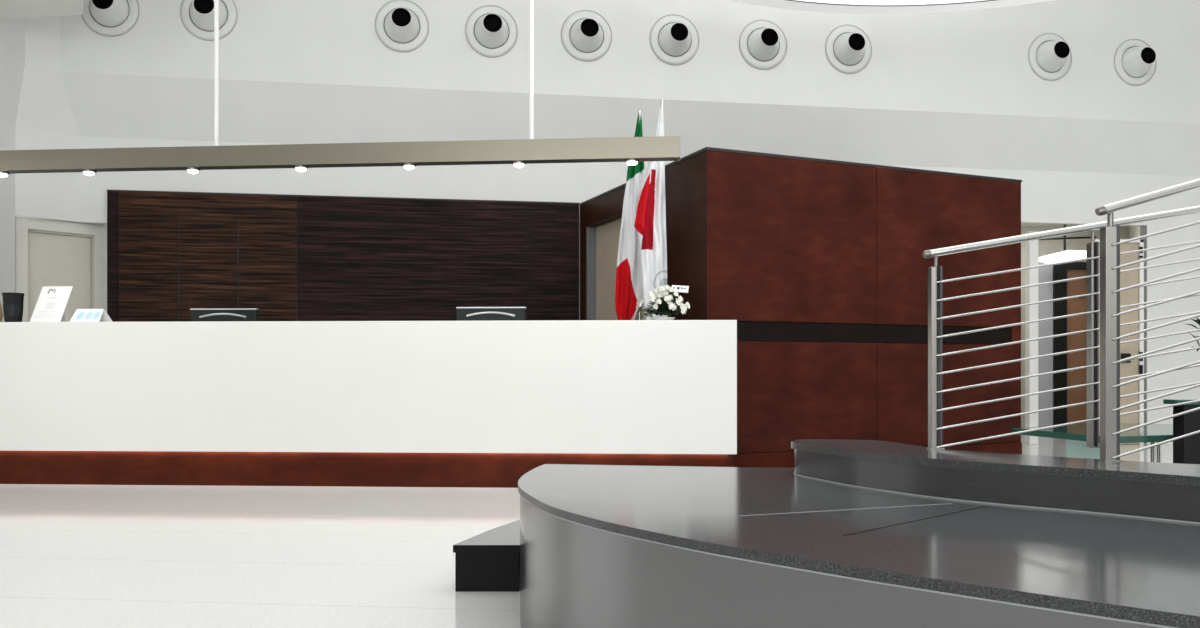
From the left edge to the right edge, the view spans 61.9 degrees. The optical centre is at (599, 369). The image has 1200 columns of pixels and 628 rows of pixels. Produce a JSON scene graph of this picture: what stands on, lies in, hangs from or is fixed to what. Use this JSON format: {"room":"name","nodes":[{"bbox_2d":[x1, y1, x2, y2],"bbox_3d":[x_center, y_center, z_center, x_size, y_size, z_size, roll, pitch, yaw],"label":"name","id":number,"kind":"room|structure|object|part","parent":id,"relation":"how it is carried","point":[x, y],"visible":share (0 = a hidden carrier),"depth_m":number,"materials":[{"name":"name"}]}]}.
{"room":"lobby","nodes":[
{"label":"lobby","id":0,"kind":"room"},
{"bbox_2d":[0,18,24,321],"bbox_3d":[-4.995,-1.950,0.792,0.171,5.500,15.585,0,0,0],"label":"wall","id":1,"kind":"structure","parent":0,"point":[12,31],"depth_m":8.43,"materials":[{"name":"white paint"}]},
{"bbox_2d":[0,435,1172,627],"bbox_3d":[1.500,0.860,3.300,14.200,0.120,20.600,0,0,0],"label":"floor","id":2,"kind":"structure","parent":0,"point":[72,556],"depth_m":4.31,"materials":[{"name":"white tile"}]},
{"bbox_2d":[0,320,736,487],"bbox_3d":[-2.020,0.233,7.229,5.923,1.134,0.780,0,0,3],"label":"reception desk","id":3,"kind":"object","parent":2,"relation":"on","point":[488,404],"depth_m":6.83,"materials":[{"name":"white paint"}]},
{"bbox_2d":[0,303,2,321],"bbox_3d":[-4.367,-0.465,7.182,0.136,0.262,0.136,0,0,0],"label":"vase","id":4,"kind":"object","parent":3,"relation":"on","point":[1,310],"visible":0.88,"depth_m":7.19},
{"bbox_2d":[2,292,24,321],"bbox_3d":[-4.184,-0.441,7.131,0.140,0.214,0.140,0,0,0],"label":"tumbler","id":5,"kind":"object","parent":3,"relation":"on","point":[13,305],"visible":0.95,"depth_m":7.08,"materials":[{"name":"black plastic"}]},
{"bbox_2d":[30,286,72,321],"bbox_3d":[-3.914,-0.467,7.158,0.258,0.267,0.150,0,0,8],"label":"sign","id":6,"kind":"object","parent":3,"relation":"on","point":[52,301],"visible":0.85,"depth_m":7.14,"materials":[{"name":"white paper"}]},
{"bbox_2d":[69,309,112,321],"bbox_3d":[-3.604,-0.383,7.087,0.267,0.100,0.105,0,0,3],"label":"tent card","id":7,"kind":"object","parent":3,"relation":"on","point":[80,315],"visible":0.88,"depth_m":7.06,"materials":[{"name":"white paper"}]},
{"bbox_2d":[190,308,258,321],"bbox_3d":[-2.758,-0.196,7.340,0.502,0.511,0.220,0,0,0],"label":"monitor","id":8,"kind":"object","parent":3,"relation":"on","point":[198,314],"visible":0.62,"depth_m":7.32,"materials":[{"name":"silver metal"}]},
{"bbox_3d":[-2.760,-0.398,7.316,0.351,0.040,0.016,0,0,3],"label":"handle","id":9,"kind":"part","parent":8,"relation":"part of","materials":[{"name":"silver metal"}]},
{"bbox_2d":[456,307,525,320],"bbox_3d":[-0.779,-0.196,7.160,0.502,0.511,0.220,0,0,0],"label":"monitor","id":10,"kind":"object","parent":3,"relation":"on","point":[463,313],"visible":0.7,"depth_m":7.14,"materials":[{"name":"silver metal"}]},
{"bbox_3d":[-0.780,-0.398,7.136,0.351,0.040,0.016,0,0,3],"label":"handle","id":11,"kind":"part","parent":10,"relation":"part of","materials":[{"name":"silver metal"}]},
{"bbox_2d":[635,285,689,319],"bbox_3d":[0.427,-0.457,6.868,0.389,0.246,0.246,0,0,0],"label":"flower arrangement","id":12,"kind":"object","parent":3,"relation":"on","point":[664,305],"visible":1,"depth_m":6.80,"materials":[{"name":"white plant"}]},
{"bbox_3d":[0.433,-0.347,6.879,0.172,0.026,0.172,0,0,0],"label":"pot","id":13,"kind":"part","parent":12,"relation":"part of","materials":[{"name":"white ceramic"}]},
{"bbox_2d":[453,519,519,591],"bbox_3d":[-0.065,0.716,4.042,0.930,0.169,0.876,0,0,0],"label":"step","id":14,"kind":"structure","parent":2,"relation":"on","point":[488,561],"depth_m":3.61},
{"bbox_2d":[615,109,644,319],"bbox_3d":[0.303,-0.615,7.776,0.292,2.831,0.280,0,0,-44],"label":"flag","id":15,"kind":"object","parent":2,"relation":"on","point":[628,292],"visible":0.41,"depth_m":7.74,"materials":[{"name":"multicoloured fabric"}]},
{"bbox_2d":[634,99,666,319],"bbox_3d":[0.448,-0.605,7.410,0.311,2.811,0.280,0,0,-39],"label":"flag","id":16,"kind":"object","parent":2,"relation":"on","point":[650,216],"visible":0.67,"depth_m":7.38,"materials":[{"name":"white fabric"}]},
{"bbox_2d":[579,147,1021,467],"bbox_3d":[1.717,-0.406,9.011,3.074,2.411,2.661,0,0,-21],"label":"wall","id":17,"kind":"structure","parent":2,"relation":"on","point":[811,256],"depth_m":7.76,"materials":[{"name":"brown wood"}]},
{"bbox_3d":[0.231,-0.286,8.929,0.035,2.153,1.372,0,0,-21],"label":"sliding door","id":18,"kind":"part","parent":17,"relation":"part of","materials":[{"name":"beige wood"}]},
{"bbox_2d":[518,464,1199,627],"bbox_3d":[1.317,0.580,2.065,3.166,0.440,3.530,0,0,0],"label":"platform","id":19,"kind":"object","parent":2,"relation":"on","point":[602,546],"visible":1,"depth_m":2.17,"materials":[{"name":"grey metal"}]},
{"bbox_2d":[791,439,1199,523],"bbox_3d":[1.652,0.304,2.478,2.868,0.112,0.602,0,0,43],"label":"step","id":20,"kind":"structure","parent":19,"relation":"on","point":[1147,490],"depth_m":2.66,"materials":[{"name":"grey stone"}]},
{"bbox_2d":[923,205,1199,448],"bbox_3d":[1.704,-0.181,3.225,1.394,0.859,0.055,0,0,-6],"label":"railing","id":21,"kind":"object","parent":20,"relation":"on","point":[935,274],"visible":0.99,"depth_m":3.18,"materials":[{"name":"silver metal"}]},
{"bbox_3d":[1.049,-0.038,3.158,0.016,0.573,0.035,0,0,0],"label":"post","id":22,"kind":"part","parent":21,"relation":"part of","materials":[{"name":"silver metal"}]},
{"bbox_3d":[1.060,-0.060,3.157,0.010,0.617,0.010,0,0,45],"label":"post rod","id":23,"kind":"part","parent":21,"relation":"part of","materials":[{"name":"silver metal"}]},
{"bbox_3d":[1.073,-0.040,3.160,0.008,0.575,0.031,0,0,0],"label":"post plate","id":24,"kind":"part","parent":21,"relation":"part of","materials":[{"name":"silver metal"}]},
{"bbox_3d":[1.709,-0.481,3.210,1.388,0.260,0.024,0,0,-6],"label":"handrail","id":25,"kind":"part","parent":21,"relation":"part of","materials":[{"name":"silver metal"}]},
{"bbox_3d":[1.574,-0.081,3.214,0.006,0.657,0.035,0,0,0],"label":"post","id":26,"kind":"part","parent":21,"relation":"part of","materials":[{"name":"silver metal"}]},
{"bbox_3d":[1.584,-0.105,3.214,0.010,0.707,0.010,0,0,0],"label":"post rod","id":27,"kind":"part","parent":21,"relation":"part of","materials":[{"name":"silver metal"}]},
{"bbox_3d":[1.593,-0.082,3.216,0.006,0.659,0.031,0,0,0],"label":"post plate","id":28,"kind":"part","parent":21,"relation":"part of","materials":[{"name":"silver metal"}]},
{"bbox_2d":[1095,178,1199,460],"bbox_3d":[1.690,-0.194,2.765,0.691,0.884,0.055,0,0,-6],"label":"railing","id":29,"kind":"object","parent":20,"relation":"on","point":[1110,266],"visible":1,"depth_m":2.72,"materials":[{"name":"silver metal"}]},
{"bbox_3d":[1.391,-0.072,2.738,0.030,0.640,0.035,0,0,0],"label":"post","id":30,"kind":"part","parent":29,"relation":"part of","materials":[{"name":"silver metal"}]},
{"bbox_3d":[1.397,-0.097,2.737,0.015,0.690,0.015,0,0,0],"label":"post rod","id":31,"kind":"part","parent":29,"relation":"part of","materials":[{"name":"silver metal"}]},
{"bbox_3d":[1.412,-0.073,2.740,0.010,0.642,0.031,0,0,0],"label":"post plate","id":32,"kind":"part","parent":29,"relation":"part of","materials":[{"name":"silver metal"}]},
{"bbox_3d":[1.694,-0.527,2.750,0.687,0.217,0.024,0,0,-6],"label":"handrail","id":33,"kind":"part","parent":29,"relation":"part of","materials":[{"name":"silver metal"}]},
{"bbox_2d":[1025,231,1037,443],"bbox_3d":[4.665,-0.347,10.810,0.097,2.294,0.120,0,0,0],"label":"post","id":34,"kind":"object","parent":2,"relation":"on","point":[1031,247],"visible":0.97,"depth_m":10.75,"materials":[{"name":"white paint"}]},
{"bbox_2d":[1012,423,1172,462],"bbox_3d":[3.640,0.600,6.827,1.928,0.400,1.060,0,0,-36],"label":"glass table","id":35,"kind":"object","parent":2,"relation":"on","point":[1074,434],"visible":0.3,"depth_m":6.53,"materials":[{"name":"green glass"}]},
{"bbox_3d":[3.171,0.621,6.515,0.031,0.358,0.278,0,0,-41],"label":"glass leg","id":36,"kind":"part","parent":35,"relation":"part of","materials":[{"name":"glass"}]},
{"bbox_3d":[3.640,0.421,6.827,1.928,0.042,1.060,0,0,-36],"label":"glass","id":37,"kind":"part","parent":35,"relation":"part of","materials":[{"name":"glass"}]},
{"bbox_3d":[3.650,0.621,6.600,0.028,0.358,0.028,0,0,0],"label":"leg","id":38,"kind":"part","parent":35,"relation":"part of","materials":[{"name":"silver metal"}]},
{"bbox_3d":[3.689,0.621,6.600,0.028,0.358,0.028,0,0,0],"label":"leg","id":39,"kind":"part","parent":35,"relation":"part of","materials":[{"name":"silver metal"}]},
{"bbox_2d":[1163,399,1199,463],"bbox_3d":[3.678,0.490,6.080,0.420,0.620,0.160,0,0,0],"label":"plant stand","id":40,"kind":"object","parent":2,"relation":"on","point":[1186,450],"visible":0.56,"depth_m":6.02,"materials":[{"name":"black glass"}]},
{"bbox_3d":[3.678,0.194,6.080,0.420,0.028,0.160,0,0,0],"label":"glass","id":41,"kind":"part","parent":40,"relation":"part of","materials":[{"name":"green glass"}]},
{"bbox_2d":[1187,318,1199,351],"bbox_3d":[3.714,-0.092,6.077,0.329,0.544,0.106,0,0,0],"label":"potted plant","id":42,"kind":"object","parent":40,"relation":"on","point":[1197,321],"visible":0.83,"depth_m":6.07,"materials":[{"name":"green plant"}]},
{"bbox_2d":[15,0,1199,443],"bbox_3d":[1.656,-1.950,10.046,13.873,5.500,0.648,0,0,-10],"label":"wall","id":43,"kind":"structure","parent":0,"point":[960,92],"depth_m":9.66,"materials":[{"name":"white paint"}]},
{"bbox_2d":[15,216,102,321],"bbox_3d":[-4.849,-0.260,8.946,0.120,2.137,0.735,0,0,40],"label":"door","id":44,"kind":"structure","parent":43,"relation":"in","point":[48,253],"depth_m":8.95,"materials":[{"name":"paint"}]},
{"bbox_3d":[-4.860,-0.209,8.972,0.040,1.998,0.548,0,0,40],"label":"panel","id":45,"kind":"part","parent":44,"relation":"part of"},
{"bbox_2d":[81,0,139,36],"bbox_3d":[-4.305,-3.184,8.721,0.492,0.492,0.212,0,0,-9],"label":"air nozzle","id":46,"kind":"object","parent":43,"relation":"attached to","point":[109,18],"visible":0.96,"depth_m":8.78,"materials":[{"name":"white plastic"}]},
{"bbox_2d":[180,0,237,40],"bbox_3d":[-3.485,-3.193,8.857,0.492,0.492,0.212,0,0,-9],"label":"air nozzle","id":47,"kind":"object","parent":43,"relation":"attached to","point":[197,16],"visible":0.91,"depth_m":8.91,"materials":[{"name":"white plastic"}]},
{"bbox_2d":[107,190,579,321],"bbox_3d":[-2.320,-0.411,9.364,4.296,2.423,0.033,0,0,-9],"label":"wall panel","id":48,"kind":"object","parent":43,"relation":"attached to","point":[170,254],"visible":0.52,"depth_m":9.33,"materials":[{"name":"brown wood"}]},
{"bbox_3d":[-4.392,-0.406,9.014,0.091,2.411,0.012,0,0,-9],"label":"panel","id":49,"kind":"part","parent":48,"relation":"part of","materials":[{"name":"brown wood"}]},
{"bbox_3d":[-4.091,-0.327,9.063,0.505,2.094,0.012,0,0,-9],"label":"cabinet door","id":50,"kind":"part","parent":48,"relation":"part of","materials":[{"name":"brown wood"}]},
{"bbox_3d":[-3.578,-1.496,9.149,1.555,0.231,0.012,0,0,-9],"label":"panel","id":51,"kind":"part","parent":48,"relation":"part of","materials":[{"name":"brown wood"}]},
{"bbox_3d":[-3.581,-0.327,9.148,0.506,2.094,0.012,0,0,-9],"label":"cabinet door","id":52,"kind":"part","parent":48,"relation":"part of","materials":[{"name":"brown wood"}]},
{"bbox_3d":[-3.068,-0.327,9.233,0.511,2.094,0.012,0,0,-9],"label":"cabinet door","id":53,"kind":"part","parent":48,"relation":"part of","materials":[{"name":"brown wood"}]},
{"bbox_3d":[-2.320,-1.617,9.364,4.296,0.012,0.033,0,0,-9],"label":"trim","id":54,"kind":"part","parent":48,"relation":"part of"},
{"bbox_3d":[-1.506,-0.406,9.493,2.640,2.411,0.012,0,0,-9],"label":"wide panel","id":55,"kind":"part","parent":48,"relation":"part of","materials":[{"name":"brown wood"}]},
{"bbox_2d":[375,0,428,52],"bbox_3d":[-1.812,-3.176,9.135,0.492,0.492,0.212,0,0,-9],"label":"air nozzle","id":56,"kind":"object","parent":43,"relation":"attached to","point":[402,26],"visible":1,"depth_m":9.19,"materials":[{"name":"white plastic"}]},
{"bbox_2d":[465,5,517,57],"bbox_3d":[-1.000,-3.171,9.270,0.492,0.492,0.212,0,0,-9],"label":"air nozzle","id":57,"kind":"object","parent":43,"relation":"attached to","point":[490,30],"visible":1,"depth_m":9.33,"materials":[{"name":"white plastic"}]},
{"bbox_2d":[561,10,611,61],"bbox_3d":[-0.112,-3.178,9.417,0.492,0.492,0.212,0,0,-9],"label":"air nozzle","id":58,"kind":"object","parent":43,"relation":"attached to","point":[586,35],"visible":1,"depth_m":9.47,"materials":[{"name":"white plastic"}]},
{"bbox_2d":[650,14,698,64],"bbox_3d":[0.736,-3.187,9.558,0.492,0.492,0.212,0,0,-9],"label":"air nozzle","id":59,"kind":"object","parent":43,"relation":"attached to","point":[674,39],"visible":1,"depth_m":9.61,"materials":[{"name":"white plastic"}]},
{"bbox_2d":[739,20,786,69],"bbox_3d":[1.614,-3.186,9.703,0.492,0.492,0.212,0,0,-9],"label":"air nozzle","id":60,"kind":"object","parent":43,"relation":"attached to","point":[762,44],"visible":1,"depth_m":9.76,"materials":[{"name":"white plastic"}]},
{"bbox_2d":[825,25,871,73],"bbox_3d":[2.488,-3.188,9.848,0.492,0.492,0.212,0,0,-9],"label":"air nozzle","id":61,"kind":"object","parent":43,"relation":"attached to","point":[848,50],"visible":1,"depth_m":9.90,"materials":[{"name":"white plastic"}]},
{"bbox_2d":[1028,33,1071,80],"bbox_3d":[4.654,-3.226,10.208,0.492,0.492,0.212,0,0,-9],"label":"air nozzle","id":62,"kind":"object","parent":43,"relation":"attached to","point":[1049,55],"visible":1,"depth_m":10.26,"materials":[{"name":"white plastic"}]},
{"bbox_2d":[1095,225,1145,444],"bbox_3d":[5.596,-0.377,10.750,0.547,2.354,0.100,0,0,0],"label":"door","id":63,"kind":"structure","parent":43,"relation":"in","point":[1136,295],"depth_m":10.74,"materials":[{"name":"white paint"}]},
{"bbox_3d":[5.553,-0.283,10.760,0.461,2.156,0.040,0,0,0],"label":"panel","id":64,"kind":"part","parent":63,"relation":"part of","materials":[{"name":"beige wood"}]},
{"bbox_2d":[1114,39,1155,85],"bbox_3d":[5.616,-3.218,10.368,0.492,0.492,0.212,0,0,-9],"label":"air nozzle","id":65,"kind":"object","parent":43,"relation":"attached to","point":[1134,59],"visible":1,"depth_m":10.41,"materials":[{"name":"white plastic"}]},
{"bbox_2d":[1038,264,1052,425],"bbox_3d":[5.334,-0.236,12.040,0.252,2.072,0.080,0,0,0],"label":"wall","id":66,"kind":"structure","parent":0,"point":[1045,274],"depth_m":12.00,"materials":[{"name":"white paint"}]},
{"bbox_2d":[1053,262,1085,424],"bbox_3d":[5.694,-0.248,12.035,0.516,2.096,0.130,0,0,0],"label":"door","id":67,"kind":"structure","parent":66,"relation":"in","point":[1074,269],"depth_m":12.02,"materials":[{"name":"brown wood"}]},
{"bbox_3d":[5.730,-0.203,12.040,0.269,1.996,0.040,0,0,0],"label":"panel","id":68,"kind":"part","parent":67,"relation":"part of","materials":[{"name":"brown wood"}]},
{"bbox_2d":[1021,223,1139,426],"bbox_3d":[5.388,-0.550,11.640,2.776,2.700,2.120,0,0,0],"label":"wall","id":69,"kind":"structure","parent":0,"point":[1045,247],"depth_m":12.60,"materials":[{"name":"paint"}]},
{"bbox_2d":[1038,224,1095,263],"bbox_3d":[5.528,-1.525,11.830,0.679,0.550,0.140,0,0,0],"label":"light","id":70,"kind":"object","parent":69,"relation":"hanging from","point":[1068,255],"visible":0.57,"depth_m":11.76,"materials":[{"name":"white plastic"}]},
{"bbox_3d":[5.540,-1.330,11.830,0.654,0.161,0.140,0,0,0],"label":"light panel","id":71,"kind":"part","parent":70,"relation":"part of","materials":[{"name":"white plastic"}]},
{"bbox_3d":[1.500,-4.760,3.300,14.200,0.120,20.600,0,0,0],"label":"ceiling","id":72,"kind":"structure","parent":0,"visible":0},
{"bbox_2d":[0,0,82,19],"bbox_3d":[-4.137,-3.780,7.339,1.545,1.840,1.678,0,0,0],"label":"bulkhead","id":73,"kind":"object","parent":72,"relation":"attached to","point":[9,9],"visible":1,"depth_m":7.91,"materials":[{"name":"white paint"}]},
{"bbox_2d":[0,0,679,176],"bbox_3d":[-2.197,-2.993,6.503,5.419,3.414,0.110,0,0,5],"label":"hanging light fixture","id":74,"kind":"structure","parent":72,"relation":"hanging from","point":[630,150],"depth_m":6.40,"materials":[{"name":"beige metal"}]},
{"bbox_3d":[-2.505,-3.075,6.531,0.048,3.251,0.048,0,0,0],"label":"hanger rod","id":75,"kind":"part","parent":74,"relation":"part of","materials":[{"name":"white paint"}]},
{"bbox_3d":[-0.434,-3.075,6.341,0.048,3.251,0.048,0,0,0],"label":"hanger rod","id":76,"kind":"part","parent":74,"relation":"part of","materials":[{"name":"white paint"}]},
{"bbox_2d":[729,0,1052,13],"bbox_3d":[2.380,-3.858,5.490,6.000,1.684,6.000,0,0,0],"label":"ring light","id":77,"kind":"object","parent":72,"relation":"hanging from","point":[830,6],"visible":1,"depth_m":8.29,"materials":[{"name":"silver metal"}]}
]}

